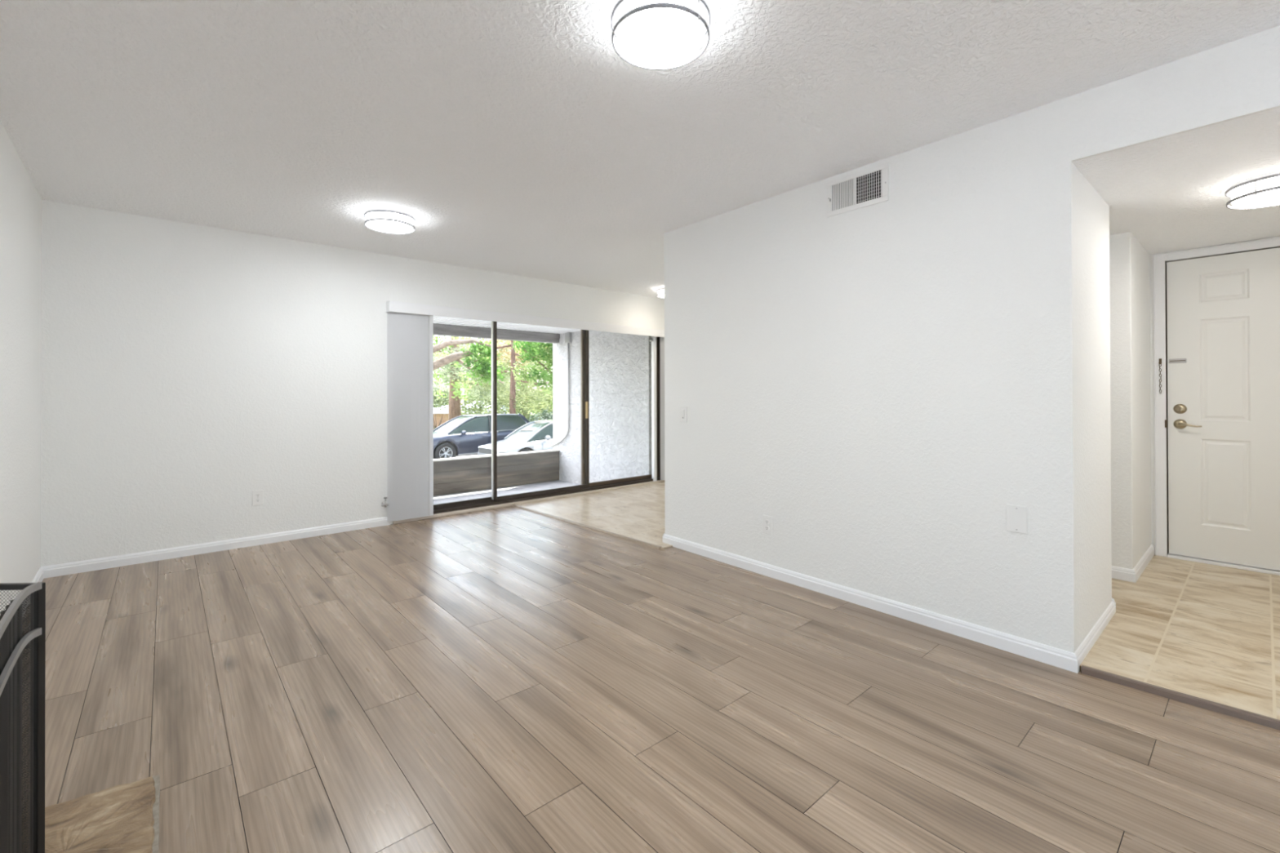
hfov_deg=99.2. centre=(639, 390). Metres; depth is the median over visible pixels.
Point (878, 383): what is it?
wall
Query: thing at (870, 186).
air vent
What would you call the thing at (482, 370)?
broadleaf tree
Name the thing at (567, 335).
junction box
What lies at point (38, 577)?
baseboard
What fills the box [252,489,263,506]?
electrical outlet
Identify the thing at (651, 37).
diffuser
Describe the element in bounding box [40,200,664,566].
wall
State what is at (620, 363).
wall
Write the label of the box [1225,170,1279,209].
ceiling light
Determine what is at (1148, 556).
baseboard
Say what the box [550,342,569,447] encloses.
drain pipe
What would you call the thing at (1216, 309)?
door
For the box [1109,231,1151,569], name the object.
wall
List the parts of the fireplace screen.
panel, rail, curved rail, curved rail, post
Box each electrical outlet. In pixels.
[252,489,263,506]
[762,515,772,534]
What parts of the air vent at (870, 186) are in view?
damper plate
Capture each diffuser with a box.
[368,220,412,232]
[617,10,703,65]
[1232,188,1279,207]
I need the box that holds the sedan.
[477,418,552,455]
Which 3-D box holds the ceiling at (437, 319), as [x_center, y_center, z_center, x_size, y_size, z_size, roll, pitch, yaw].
[-2.649,-0.987,6.281,6.260,0.093,2.220,0,0,-41]
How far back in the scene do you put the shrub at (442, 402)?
34.10 m
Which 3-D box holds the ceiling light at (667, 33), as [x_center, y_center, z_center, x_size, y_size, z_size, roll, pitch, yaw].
[0.069,-1.205,1.819,0.333,0.095,0.333,0,0,-41]
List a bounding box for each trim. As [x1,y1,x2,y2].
[433,323,559,343]
[433,449,559,462]
[512,504,661,549]
[1080,665,1279,730]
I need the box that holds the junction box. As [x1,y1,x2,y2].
[564,332,571,342]
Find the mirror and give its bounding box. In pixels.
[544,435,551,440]
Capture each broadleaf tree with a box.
[433,335,510,400]
[503,340,552,408]
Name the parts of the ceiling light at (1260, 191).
glass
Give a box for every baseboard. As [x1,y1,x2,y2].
[17,567,43,617]
[40,516,390,578]
[662,533,1077,673]
[1074,601,1115,673]
[1111,565,1135,582]
[1133,544,1154,582]
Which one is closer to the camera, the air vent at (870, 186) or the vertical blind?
the air vent at (870, 186)
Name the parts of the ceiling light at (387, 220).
glass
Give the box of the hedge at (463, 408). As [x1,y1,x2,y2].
[460,364,553,421]
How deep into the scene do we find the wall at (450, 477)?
8.12 m
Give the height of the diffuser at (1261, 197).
0.015 m
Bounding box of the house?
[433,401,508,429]
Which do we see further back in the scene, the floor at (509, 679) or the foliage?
the foliage
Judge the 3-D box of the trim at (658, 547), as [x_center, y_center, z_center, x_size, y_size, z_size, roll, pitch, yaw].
[-0.618,1.197,4.972,0.034,0.016,2.281,0,0,-43]
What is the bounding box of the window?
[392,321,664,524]
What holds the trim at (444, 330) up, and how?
attached to the wall at (620, 363)
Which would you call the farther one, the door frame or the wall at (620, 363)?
the wall at (620, 363)
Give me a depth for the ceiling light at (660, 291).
6.51 m
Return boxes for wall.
[0,120,41,611]
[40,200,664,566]
[433,451,559,495]
[552,330,651,484]
[664,25,1279,653]
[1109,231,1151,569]
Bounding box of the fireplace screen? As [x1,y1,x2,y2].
[0,582,45,852]
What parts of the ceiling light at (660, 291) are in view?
glass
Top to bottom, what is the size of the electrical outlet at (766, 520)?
0.117 m
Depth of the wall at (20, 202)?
2.88 m
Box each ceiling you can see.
[0,0,1279,298]
[433,315,580,333]
[1072,107,1279,254]
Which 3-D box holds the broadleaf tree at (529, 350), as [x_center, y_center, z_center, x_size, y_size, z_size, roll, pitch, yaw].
[-3.384,-0.599,21.209,3.816,6.224,3.350,0,0,32]
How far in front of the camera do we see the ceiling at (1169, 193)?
2.55 m
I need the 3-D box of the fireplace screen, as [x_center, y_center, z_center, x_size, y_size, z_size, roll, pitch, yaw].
[-1.133,0.771,0.944,0.943,0.748,0.201,0,0,34]
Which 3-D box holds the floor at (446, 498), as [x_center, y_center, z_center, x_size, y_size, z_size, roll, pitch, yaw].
[-2.843,1.552,6.194,5.860,0.200,2.430,0,0,-41]
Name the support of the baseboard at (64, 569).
attached to the wall at (188, 371)
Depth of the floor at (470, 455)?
21.10 m
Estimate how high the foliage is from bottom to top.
9.516 m
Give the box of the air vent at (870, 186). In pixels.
[826,162,888,217]
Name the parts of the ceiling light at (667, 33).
post, glass, post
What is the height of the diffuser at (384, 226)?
0.015 m
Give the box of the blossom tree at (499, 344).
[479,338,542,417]
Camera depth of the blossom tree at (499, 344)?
32.29 m
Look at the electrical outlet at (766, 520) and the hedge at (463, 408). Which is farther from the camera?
the hedge at (463, 408)
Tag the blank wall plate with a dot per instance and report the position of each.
(1016, 515)
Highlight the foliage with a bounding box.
[433,335,552,413]
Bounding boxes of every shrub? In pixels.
[433,380,449,429]
[527,406,552,422]
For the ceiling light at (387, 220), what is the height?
0.095 m
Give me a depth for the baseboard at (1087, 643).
2.53 m
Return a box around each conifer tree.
[433,336,519,420]
[470,339,551,414]
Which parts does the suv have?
sill trim, belt trim, roof rail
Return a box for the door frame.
[1149,236,1279,555]
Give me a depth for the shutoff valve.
4.85 m
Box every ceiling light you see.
[364,208,415,234]
[610,0,711,70]
[656,287,664,297]
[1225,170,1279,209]
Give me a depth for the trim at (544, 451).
8.21 m
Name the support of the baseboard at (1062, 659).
attached to the wall at (878, 383)
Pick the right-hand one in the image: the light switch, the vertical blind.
the light switch
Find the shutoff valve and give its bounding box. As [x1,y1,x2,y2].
[381,497,389,506]
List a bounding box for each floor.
[8,481,1279,852]
[433,480,578,504]
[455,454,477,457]
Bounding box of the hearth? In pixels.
[21,774,159,852]
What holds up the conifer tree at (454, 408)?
on the lawn
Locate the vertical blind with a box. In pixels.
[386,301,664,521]
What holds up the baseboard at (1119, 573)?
attached to the wall at (1129, 261)
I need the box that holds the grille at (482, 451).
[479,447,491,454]
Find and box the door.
[1152,237,1279,575]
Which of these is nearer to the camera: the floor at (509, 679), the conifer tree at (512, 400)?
the floor at (509, 679)
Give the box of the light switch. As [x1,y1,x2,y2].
[680,406,686,422]
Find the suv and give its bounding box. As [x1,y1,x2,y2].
[433,412,529,458]
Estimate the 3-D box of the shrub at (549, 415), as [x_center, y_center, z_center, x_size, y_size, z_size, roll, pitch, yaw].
[-3.769,1.545,24.500,3.068,1.956,2.313,0,0,22]
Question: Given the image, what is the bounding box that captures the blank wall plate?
[1006,504,1027,533]
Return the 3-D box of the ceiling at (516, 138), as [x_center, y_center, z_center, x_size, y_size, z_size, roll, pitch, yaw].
[0.867,-1.350,2.623,7.350,0.200,8.400,0,0,-41]

